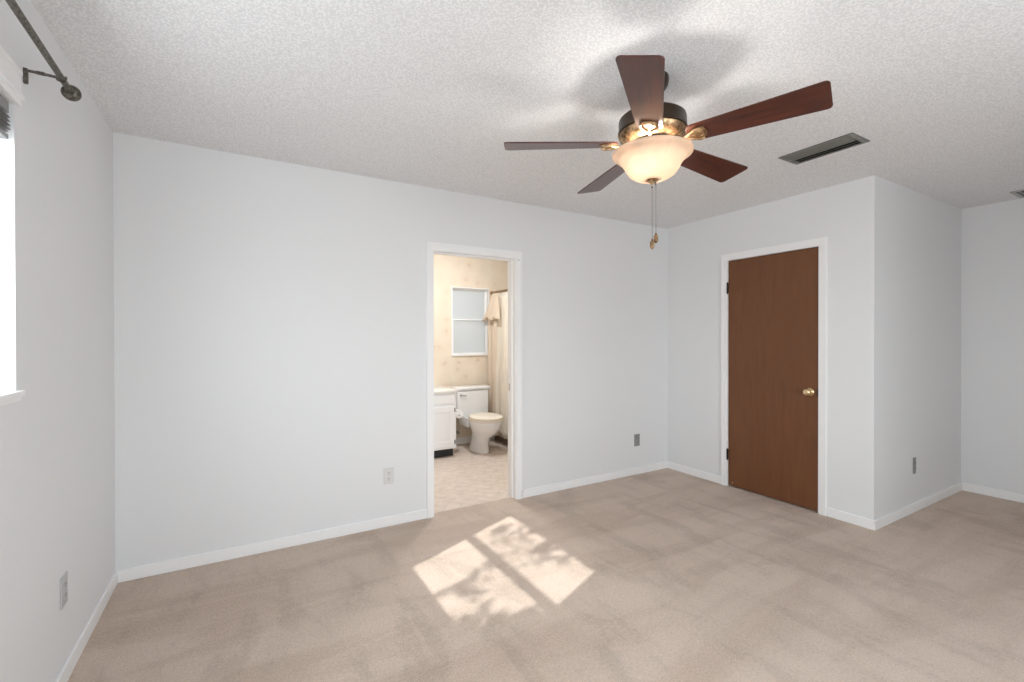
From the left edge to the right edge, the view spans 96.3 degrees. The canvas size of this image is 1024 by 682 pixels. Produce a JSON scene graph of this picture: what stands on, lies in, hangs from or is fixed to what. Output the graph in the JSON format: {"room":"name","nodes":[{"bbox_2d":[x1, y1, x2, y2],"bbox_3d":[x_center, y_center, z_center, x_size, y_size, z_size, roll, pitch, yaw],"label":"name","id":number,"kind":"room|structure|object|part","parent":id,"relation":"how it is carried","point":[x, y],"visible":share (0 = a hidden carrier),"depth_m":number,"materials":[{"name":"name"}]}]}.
{"room":"empty bedroom","nodes":[
{"label":"empty bedroom","id":0,"kind":"room"},
{"bbox_2d":[0,0,114,681],"bbox_3d":[-1.096,0.150,0.567,0.120,2.540,4.370,0,0,-30],"label":"wall","id":1,"kind":"structure","parent":0,"point":[57,443],"depth_m":1.66,"materials":[{"name":"white paint"}]},
{"bbox_2d":[0,94,10,138],"bbox_3d":[-1.282,-0.663,0.935,0.053,0.114,1.023,0,0,-30],"label":"window blind","id":2,"kind":"object","parent":1,"relation":"attached to","point":[4,104],"visible":1,"depth_m":1.36,"materials":[{"name":"grey plastic"}]},
{"bbox_3d":[-1.281,-0.614,0.935,0.044,0.015,1.015,0,0,-30],"label":"rail","id":3,"kind":"part","parent":2,"relation":"part of","materials":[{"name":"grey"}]},
{"bbox_2d":[0,45,24,106],"bbox_3d":[-1.238,-0.781,0.935,0.016,0.110,1.146,0,0,-30],"label":"trim","id":4,"kind":"structure","parent":1,"relation":"attached to","point":[10,73],"depth_m":1.35,"materials":[{"name":"white paint"}]},
{"bbox_2d":[0,390,24,406],"bbox_3d":[-1.271,0.171,0.939,0.076,0.034,1.089,0,0,-30],"label":"sill","id":5,"kind":"structure","parent":1,"relation":"attached to","point":[6,397],"depth_m":1.35,"materials":[{"name":"white paint"}]},
{"bbox_2d":[5,0,81,101],"bbox_3d":[-1.199,-0.854,0.985,0.134,0.069,1.430,0,0,-30],"label":"curtain rod","id":6,"kind":"object","parent":1,"relation":"attached to","point":[70,92],"visible":1,"depth_m":1.43,"materials":[{"name":"brown metal"}]},
{"bbox_2d":[60,571,67,609],"bbox_3d":[-1.721,0.958,1.762,0.009,0.116,0.072,0,0,-30],"label":"wall outlet","id":7,"kind":"object","parent":1,"relation":"attached to","point":[64,580],"visible":1,"depth_m":1.75,"materials":[{"name":"grey plastic"}]},
{"bbox_2d":[55,571,117,681],"bbox_3d":[-1.065,1.286,0.653,0.012,0.068,4.238,0,0,-30],"label":"baseboard","id":8,"kind":"structure","parent":1,"relation":"attached to","point":[65,673],"depth_m":1.99,"materials":[{"name":"white paint"}]},
{"bbox_2d":[113,132,666,570],"bbox_3d":[-0.313,0.134,3.634,4.582,2.540,0.120,0,0,-30],"label":"wall","id":9,"kind":"structure","parent":0,"point":[270,315],"depth_m":2.99,"materials":[{"name":"white paint"}]},
{"bbox_2d":[384,467,393,484],"bbox_3d":[-0.869,0.952,3.235,0.072,0.116,0.009,0,0,-30],"label":"wall outlet","id":10,"kind":"object","parent":9,"relation":"attached to","point":[388,472],"visible":1,"depth_m":3.23,"materials":[{"name":"white plastic"}]},
{"bbox_2d":[116,461,667,582],"bbox_3d":[-0.278,1.270,3.583,4.342,0.068,0.012,0,0,-30],"label":"baseboard","id":11,"kind":"structure","parent":9,"relation":"attached to","point":[157,568],"depth_m":2.97,"materials":[{"name":"white paint"}]},
{"bbox_2d":[426,241,522,518],"bbox_3d":[-0.308,0.285,3.637,0.827,2.037,0.156,0,0,-30],"label":"door frame","id":12,"kind":"structure","parent":9,"relation":"attached to","point":[514,258],"depth_m":3.76,"materials":[{"name":"white paint"}]},
{"bbox_2d":[634,434,639,445],"bbox_3d":[1.219,0.965,4.464,0.072,0.116,0.009,0,0,-30],"label":"wall outlet","id":13,"kind":"object","parent":9,"relation":"attached to","point":[636,436],"visible":1,"depth_m":4.46,"materials":[{"name":"grey plastic"}]},
{"bbox_2d":[434,254,507,444],"bbox_3d":[-0.854,0.124,5.694,3.240,2.540,0.120,0,0,-30],"label":"wall","id":14,"kind":"structure","parent":0,"point":[449,271],"depth_m":5.72,"materials":[{"name":"paint"}]},
{"bbox_2d":[452,288,487,354],"bbox_3d":[-0.550,-0.245,5.854,0.500,0.835,0.070,0,0,-30],"label":"window","id":15,"kind":"structure","parent":14,"relation":"in","point":[469,306],"depth_m":5.85,"materials":[{"name":"white glass"}]},
{"bbox_3d":[-0.556,-0.449,5.864,0.452,0.379,0.005,0,0,-30],"label":"pane","id":16,"kind":"part","parent":15,"relation":"part of","materials":[{"name":"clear glass"}]},
{"bbox_3d":[-0.542,-0.057,5.843,0.452,0.412,0.005,0,0,-30],"label":"pane","id":17,"kind":"part","parent":15,"relation":"part of","materials":[{"name":"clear glass"}]},
{"bbox_3d":[-0.556,-0.449,5.864,0.480,0.407,0.025,0,0,-30],"label":"sash","id":18,"kind":"part","parent":15,"relation":"part of","materials":[{"name":"white glass"}]},
{"bbox_3d":[-0.542,-0.057,5.843,0.480,0.440,0.025,0,0,-30],"label":"sash","id":19,"kind":"part","parent":15,"relation":"part of","materials":[{"name":"white glass"}]},
{"bbox_2d":[451,287,488,355],"bbox_3d":[-0.525,-0.244,5.813,0.532,0.863,0.030,0,0,-30],"label":"trim","id":20,"kind":"structure","parent":14,"relation":"attached to","point":[451,287],"depth_m":5.71,"materials":[{"name":"white paint"}]},
{"bbox_2d":[456,435,494,444],"bbox_3d":[-0.543,1.251,5.805,0.740,0.085,0.012,0,0,-30],"label":"baseboard","id":21,"kind":"structure","parent":14,"relation":"attached to","point":[461,440],"depth_m":5.77,"materials":[{"name":"white paint"}]},
{"bbox_2d":[490,289,507,294],"bbox_3d":[0.225,-0.622,5.137,0.052,0.052,1.930,0,0,-30],"label":"shower rod","id":22,"kind":"object","parent":14,"relation":"attached to","point":[491,292],"visible":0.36,"depth_m":5.80,"materials":[{"name":"gold metal"}]},
{"bbox_2d":[482,289,507,438],"bbox_3d":[0.028,0.274,5.477,0.188,1.831,1.130,0,0,-38],"label":"shower curtain","id":23,"kind":"object","parent":22,"relation":"hanging from","point":[496,314],"visible":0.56,"depth_m":5.75,"materials":[{"name":"white fabric"}]},
{"bbox_2d":[488,319,496,412],"bbox_3d":[-0.253,0.427,5.834,0.035,1.470,0.202,0,0,-39],"label":"drape","id":24,"kind":"object","parent":23,"relation":"hanging from","point":[492,325],"depth_m":5.81,"materials":[{"name":"beige fabric"}]},
{"bbox_3d":[0.021,0.294,5.461,0.113,1.790,1.109,0,0,-32],"label":"curtain panel","id":25,"kind":"part","parent":23,"relation":"part of","materials":[{"name":"white fabric"}]},
{"bbox_2d":[31,0,1023,228],"bbox_3d":[0.982,-1.195,3.045,6.226,0.120,6.540,0,0,-30],"label":"ceiling","id":26,"kind":"structure","parent":0,"point":[426,93],"depth_m":2.02,"materials":[{"name":"white paint"}]},
{"bbox_2d":[504,55,832,248],"bbox_3d":[0.628,-0.760,1.993,1.203,0.738,1.241,1,-1,-30],"label":"ceiling fan","id":27,"kind":"object","parent":26,"relation":"hanging from","point":[654,136],"visible":1,"depth_m":1.83,"materials":[{"name":"brown wood"}]},
{"bbox_3d":[0.213,-0.847,1.985,0.491,0.037,0.145,0,-1,2],"label":"blade","id":28,"kind":"part","parent":27,"relation":"part of","materials":[{"name":"brown wood"}]},
{"bbox_3d":[0.497,-0.841,2.344,0.145,0.037,0.491,0,-1,-16],"label":"blade","id":29,"kind":"part","parent":27,"relation":"part of","materials":[{"name":"brown wood"}]},
{"bbox_3d":[0.467,-0.851,1.604,0.145,0.037,0.491,0,-1,20],"label":"blade","id":30,"kind":"part","parent":27,"relation":"part of","materials":[{"name":"brown wood"}]},
{"bbox_3d":[0.602,-0.751,1.968,0.333,0.122,0.333,1,-1,-30],"label":"lamp shade","id":31,"kind":"part","parent":27,"relation":"part of","materials":[{"name":"white glass"}]},
{"bbox_3d":[0.926,-0.842,2.185,0.491,0.037,0.145,1,-1,-34],"label":"blade","id":32,"kind":"part","parent":27,"relation":"part of","materials":[{"name":"brown wood"}]},
{"bbox_3d":[0.908,-0.848,1.728,0.491,0.037,0.145,0,-1,38],"label":"blade","id":33,"kind":"part","parent":27,"relation":"part of","materials":[{"name":"brown wood"}]},
{"bbox_2d":[778,132,869,164],"bbox_3d":[1.835,-1.128,2.712,0.206,0.014,0.400,0,0,-30],"label":"ceiling vent","id":34,"kind":"object","parent":26,"relation":"in","point":[849,140],"visible":1,"depth_m":2.68,"materials":[{"name":"grey metal"}]},
{"bbox_2d":[1010,189,1023,197],"bbox_3d":[4.036,-1.137,3.401,0.280,0.010,0.415,0,0,-30],"label":"ceiling vent","id":35,"kind":"object","parent":26,"relation":"in","point":[1019,193],"visible":1,"depth_m":3.52,"materials":[{"name":"silver metal"}]},
{"bbox_2d":[68,440,1023,681],"bbox_3d":[0.986,1.355,3.057,6.226,0.100,6.540,0,0,-30],"label":"floor","id":36,"kind":"structure","parent":0,"point":[662,575],"depth_m":2.34,"materials":[{"name":"beige carpet"}]},
{"bbox_2d":[434,385,457,457],"bbox_3d":[-1.153,0.867,5.122,0.968,0.868,0.566,0,0,-30],"label":"bathroom vanity","id":37,"kind":"object","parent":36,"relation":"on","point":[444,397],"visible":0.23,"depth_m":5.08,"materials":[{"name":"white paint"}]},
{"bbox_3d":[-1.035,0.648,4.909,0.888,0.100,0.012,0,0,-30],"label":"false drawer","id":38,"kind":"part","parent":37,"relation":"part of","materials":[{"name":"white paint"}]},
{"bbox_3d":[-0.836,0.953,5.023,0.436,0.440,0.020,0,0,-30],"label":"door","id":39,"kind":"part","parent":37,"relation":"part of","materials":[{"name":"white paint"}]},
{"bbox_2d":[434,385,457,392],"bbox_3d":[-1.159,0.556,5.129,0.968,0.034,0.544,0,0,-30],"label":"countertop","id":40,"kind":"structure","parent":37,"relation":"on","point":[437,389],"depth_m":5.15,"materials":[{"name":"white stone"}]},
{"bbox_2d":[456,409,462,417],"bbox_3d":[-0.630,0.834,5.260,0.103,0.094,0.170,0,0,-30],"label":"toilet paper","id":41,"kind":"object","parent":37,"relation":"attached to","point":[459,414],"visible":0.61,"depth_m":5.22,"materials":[{"name":"white paper"}]},
{"bbox_2d":[450,385,502,453],"bbox_3d":[-0.378,0.926,5.408,0.456,0.738,0.759,0,0,-30],"label":"toilet","id":42,"kind":"object","parent":36,"relation":"on","point":[472,400],"visible":0.93,"depth_m":5.41,"materials":[{"name":"white ceramic"}]},
{"bbox_3d":[-0.518,0.573,5.642,0.456,0.035,0.212,0,0,-30],"label":"tank lid","id":43,"kind":"part","parent":42,"relation":"part of","materials":[{"name":"white ceramic"}]},
{"bbox_3d":[-0.519,0.754,5.646,0.430,0.330,0.193,0,0,-30],"label":"tank","id":44,"kind":"part","parent":42,"relation":"part of","materials":[{"name":"white ceramic"}]},
{"bbox_3d":[-0.304,0.898,5.282,0.376,0.022,0.463,0,0,-30],"label":"seat","id":45,"kind":"part","parent":42,"relation":"part of","materials":[{"name":"beige"}]},
{"bbox_3d":[-0.310,0.876,5.292,0.380,0.055,0.490,0,0,-30],"label":"lid","id":46,"kind":"part","parent":42,"relation":"part of","materials":[{"name":"beige"}]},
{"bbox_2d":[495,436,507,444],"bbox_3d":[0.615,1.095,5.373,0.799,0.403,1.928,0,0,-30],"label":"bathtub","id":47,"kind":"object","parent":36,"relation":"on","point":[498,438],"visible":0.02,"depth_m":5.86,"materials":[{"name":"brown"}]},
{"bbox_2d":[667,175,881,519],"bbox_3d":[2.091,0.129,3.948,0.120,2.540,1.778,0,0,-30],"label":"wall","id":48,"kind":"structure","parent":0,"point":[849,214],"depth_m":3.40,"materials":[{"name":"white paint"}]},
{"bbox_2d":[668,461,872,529],"bbox_3d":[2.039,1.265,3.915,0.012,0.068,1.766,0,0,-30],"label":"baseboard","id":49,"kind":"structure","parent":48,"relation":"attached to","point":[867,523],"depth_m":3.38,"materials":[{"name":"white paint"}]},
{"bbox_2d":[726,247,817,510],"bbox_3d":[2.110,0.288,3.780,0.097,1.999,0.753,0,0,-30],"label":"door","id":50,"kind":"structure","parent":48,"relation":"in","point":[772,450],"depth_m":3.75,"materials":[{"name":"brown wood"}]},
{"bbox_3d":[2.253,0.391,3.494,0.052,0.055,0.055,0,0,-30],"label":"knob","id":51,"kind":"part","parent":50,"relation":"part of","materials":[{"name":"gold metal"}]},
{"bbox_2d":[721,237,826,515],"bbox_3d":[2.166,0.262,3.805,0.138,2.075,0.868,0,0,-30],"label":"door frame","id":52,"kind":"structure","parent":48,"relation":"attached to","point":[821,243],"depth_m":3.55,"materials":[{"name":"white paint"}]},
{"bbox_2d":[882,178,961,515],"bbox_3d":[3.272,0.128,3.681,1.644,2.540,0.120,0,0,-30],"label":"wall","id":53,"kind":"structure","parent":0,"point":[922,234],"depth_m":3.53,"materials":[{"name":"white paint"}]},
{"bbox_2d":[913,457,915,473],"bbox_3d":[3.066,0.949,3.489,0.046,0.122,0.009,0,0,-30],"label":"wall outlet","id":54,"kind":"object","parent":53,"relation":"attached to","point":[914,458],"visible":1,"depth_m":3.48,"materials":[{"name":"grey plastic"}]},
{"bbox_2d":[873,482,961,530],"bbox_3d":[3.199,1.265,3.566,1.656,0.068,0.012,0,0,-30],"label":"baseboard","id":55,"kind":"structure","parent":53,"relation":"attached to","point":[907,510],"depth_m":3.48,"materials":[{"name":"white paint"}]},
{"bbox_2d":[961,198,1023,494],"bbox_3d":[4.617,0.130,2.900,0.120,2.540,2.592,0,0,-30],"label":"wall","id":56,"kind":"structure","parent":0,"point":[992,254],"depth_m":3.82,"materials":[{"name":"white paint"}]},
{"bbox_2d":[962,483,1023,502],"bbox_3d":[4.534,1.266,2.918,0.012,0.068,2.460,0,0,-30],"label":"baseboard","id":57,"kind":"structure","parent":56,"relation":"attached to","point":[982,490],"depth_m":3.81,"materials":[{"name":"white paint"}]}
]}

